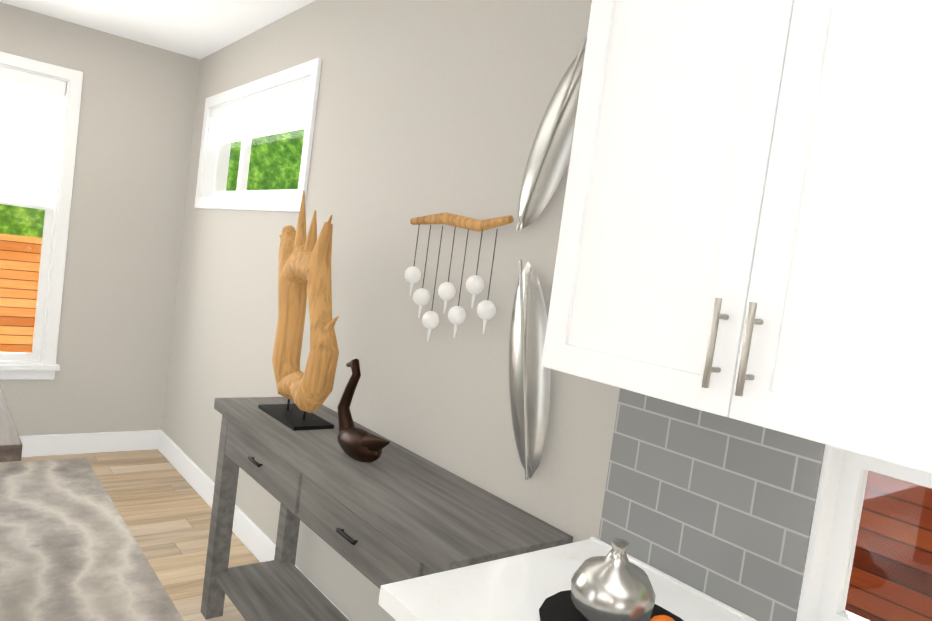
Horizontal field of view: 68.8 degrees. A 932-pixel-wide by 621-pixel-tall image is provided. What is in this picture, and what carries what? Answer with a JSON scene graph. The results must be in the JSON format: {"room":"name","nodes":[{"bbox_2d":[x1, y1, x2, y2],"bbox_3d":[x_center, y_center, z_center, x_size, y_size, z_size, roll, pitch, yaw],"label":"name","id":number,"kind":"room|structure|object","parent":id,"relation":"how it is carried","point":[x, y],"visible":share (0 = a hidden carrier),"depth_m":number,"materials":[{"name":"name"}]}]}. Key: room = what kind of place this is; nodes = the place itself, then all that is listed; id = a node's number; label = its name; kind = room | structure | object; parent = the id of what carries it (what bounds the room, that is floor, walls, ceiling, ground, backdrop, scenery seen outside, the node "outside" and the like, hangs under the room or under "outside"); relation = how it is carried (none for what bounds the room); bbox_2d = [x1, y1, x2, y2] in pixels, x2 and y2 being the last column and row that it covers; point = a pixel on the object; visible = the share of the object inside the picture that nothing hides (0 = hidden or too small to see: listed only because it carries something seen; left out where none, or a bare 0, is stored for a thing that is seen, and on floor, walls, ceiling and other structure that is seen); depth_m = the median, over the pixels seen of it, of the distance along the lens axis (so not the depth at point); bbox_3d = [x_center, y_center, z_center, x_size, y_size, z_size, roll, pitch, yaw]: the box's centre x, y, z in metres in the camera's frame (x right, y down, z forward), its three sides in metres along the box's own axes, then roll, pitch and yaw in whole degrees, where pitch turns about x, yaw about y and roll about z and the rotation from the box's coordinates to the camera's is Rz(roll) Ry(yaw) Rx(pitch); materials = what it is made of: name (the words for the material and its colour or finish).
{"room":"dining room and kitchen","nodes":[
{"label":"dining room and kitchen","id":0,"kind":"room"},
{"bbox_2d":[0,2,199,435],"bbox_3d":[-3.318,-0.587,3.816,3.264,2.950,0.150,5,4,-39],"label":"wall","id":1,"kind":"structure","parent":0,"point":[133,149],"depth_m":4.51,"materials":[{"name":"paint"}]},
{"bbox_2d":[0,52,82,378],"bbox_3d":[-3.252,-0.589,3.833,1.790,1.960,0.205,5,4,-39],"label":"dining room window","id":2,"kind":"structure","parent":1,"relation":"in","point":[39,115],"depth_m":4.25,"materials":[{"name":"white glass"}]},
{"bbox_2d":[19,430,158,456],"bbox_3d":[-3.390,0.822,3.888,3.030,0.135,0.020,5,4,-39],"label":"baseboard","id":3,"kind":"structure","parent":1,"relation":"attached to","point":[58,444],"depth_m":4.56,"materials":[{"name":"white wood"}]},
{"bbox_2d":[0,449,259,620],"bbox_3d":[-2.180,1.466,-1.892,8.950,0.120,11.270,5,4,-39],"label":"floor","id":4,"kind":"structure","parent":0,"point":[163,507],"depth_m":3.69,"materials":[{"name":"brown wood"}]},
{"bbox_2d":[0,458,183,620],"bbox_3d":[-2.292,1.127,2.257,2.410,0.013,3.735,5,4,-39],"label":"dining rug","id":5,"kind":"object","parent":4,"relation":"on","point":[70,549],"visible":1,"depth_m":3.15,"materials":[{"name":"fabric"}]},
{"bbox_2d":[0,386,22,461],"bbox_3d":[-2.393,0.705,2.628,0.960,0.750,1.470,5,4,-39],"label":"dining table","id":6,"kind":"object","parent":5,"relation":"on","point":[11,445],"visible":1,"depth_m":2.38,"materials":[{"name":"brown wood"}]},
{"bbox_2d":[201,397,572,620],"bbox_3d":[-0.434,0.920,2.312,0.413,0.900,1.620,5,4,-39],"label":"console table","id":7,"kind":"object","parent":4,"relation":"on","point":[394,512],"visible":0.88,"depth_m":2.12,"materials":[{"name":"grey wood"}]},
{"bbox_2d":[258,190,338,430],"bbox_3d":[-0.633,-0.026,2.636,0.160,0.881,0.592,5,4,-39],"label":"driftwood sculpture","id":8,"kind":"object","parent":7,"relation":"on","point":[304,272],"visible":1,"depth_m":2.56,"materials":[{"name":"brown wood"}]},
{"bbox_2d":[337,359,389,462],"bbox_3d":[-0.325,0.327,2.184,0.093,0.315,0.322,5,4,-39],"label":"bird sculpture","id":9,"kind":"object","parent":7,"relation":"on","point":[359,444],"visible":1,"depth_m":2.19,"materials":[{"name":"brown metal"}]},
{"bbox_2d":[378,537,756,620],"bbox_3d":[0.596,1.136,0.840,0.639,0.921,1.883,5,4,-39],"label":"countertop","id":10,"kind":"structure","parent":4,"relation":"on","point":[521,587],"depth_m":1.41,"materials":[{"name":"white stone"}]},
{"bbox_2d":[539,538,683,620],"bbox_3d":[0.300,0.523,1.271,0.305,0.172,0.310,5,4,-39],"label":"decorative vase","id":11,"kind":"object","parent":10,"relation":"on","point":[614,584],"visible":0.98,"depth_m":1.26,"materials":[{"name":"silver metal"}]},
{"bbox_2d":[0,0,314,58],"bbox_3d":[-0.446,-1.390,0.426,3.420,0.200,8.750,5,4,-39],"label":"ceiling","id":12,"kind":"structure","parent":0,"point":[199,29],"depth_m":3.92,"materials":[{"name":"paint"}]},
{"bbox_2d":[162,0,825,620],"bbox_3d":[0.649,0.075,1.530,0.150,2.950,8.750,5,4,-39],"label":"wall","id":13,"kind":"structure","parent":0,"point":[430,106],"depth_m":2.54,"materials":[{"name":"paint"}]},
{"bbox_2d":[155,430,350,620],"bbox_3d":[-0.991,1.171,3.336,0.020,0.135,3.914,5,4,-39],"label":"baseboard","id":14,"kind":"structure","parent":13,"relation":"attached to","point":[259,544],"depth_m":3.95,"materials":[{"name":"white wood"}]},
{"bbox_2d":[195,58,321,211],"bbox_3d":[-1.183,-0.928,3.907,0.168,0.720,1.670,5,4,-39],"label":"window","id":15,"kind":"structure","parent":13,"relation":"in","point":[279,105],"depth_m":3.84,"materials":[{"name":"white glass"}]},
{"bbox_2d":[405,212,513,340],"bbox_3d":[-0.057,-0.103,2.221,0.057,0.435,0.523,5,4,-39],"label":"wall decor","id":16,"kind":"object","parent":13,"relation":"attached to","point":[486,310],"visible":1,"depth_m":2.19,"materials":[{"name":"white ceramic"}]},
{"bbox_2d":[509,260,550,479],"bbox_3d":[0.166,0.164,1.928,0.035,0.608,0.205,5,4,-39],"label":"wall decor","id":17,"kind":"object","parent":13,"relation":"attached to","point":[529,381],"visible":0.92,"depth_m":1.92,"materials":[{"name":"silver metal"}]},
{"bbox_2d":[516,37,586,229],"bbox_3d":[0.238,-0.482,1.904,0.035,0.520,0.238,5,4,-39],"label":"wall decor","id":18,"kind":"object","parent":13,"relation":"attached to","point":[548,160],"visible":0.85,"depth_m":1.90,"materials":[{"name":"silver metal"}]},
{"bbox_2d":[598,388,824,620],"bbox_3d":[1.840,-0.030,-0.075,0.008,1.832,4.506,5,4,-39],"label":"tile backsplash","id":19,"kind":"structure","parent":13,"relation":"attached to","point":[720,508],"depth_m":1.49,"materials":[{"name":"grey tile"}]},
{"bbox_2d":[541,0,931,473],"bbox_3d":[0.632,-0.344,1.194,0.331,1.076,0.885,5,4,-39],"label":"upper cabinet","id":20,"kind":"object","parent":13,"relation":"attached to","point":[745,235],"visible":1,"depth_m":1.09,"materials":[{"name":"white wood"}]},
{"bbox_2d":[796,445,931,620],"bbox_3d":[1.094,0.525,0.928,0.150,0.390,1.170,5,4,-39],"label":"window splash left","id":21,"kind":"object","parent":13,"relation":"in","point":[834,532],"visible":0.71,"depth_m":1.34,"materials":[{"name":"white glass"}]},
{"label":"outside","id":22,"kind":"structure","parent":0,"visible":0},
{"bbox_3d":[-0.663,1.496,2.984,50.000,0.120,50.000,5,4,-39],"label":"ground","id":23,"kind":"structure","parent":22,"visible":0},
{"bbox_2d":[0,234,41,351],"bbox_3d":[-6.629,-0.228,5.280,11.350,1.460,0.080,5,4,-39],"label":"fence","id":24,"kind":"object","parent":23,"relation":"on","point":[14,331],"depth_m":6.92,"materials":[{"name":"brown wood"}]},
{"bbox_2d":[0,129,304,237],"bbox_3d":[-0.169,-1.286,2.005,18.246,8.542,22.776,5,4,-39],"label":"trees","id":25,"kind":"object","parent":23,"relation":"on","point":[279,173],"depth_m":9.93,"materials":[{"name":"green plant"}]},
{"bbox_2d":[845,471,931,620],"bbox_3d":[2.065,0.812,3.093,0.080,1.930,17.000,5,4,-39],"label":"fence","id":26,"kind":"object","parent":23,"relation":"on","point":[870,577],"depth_m":3.16,"materials":[{"name":"brown wood"}]}
]}

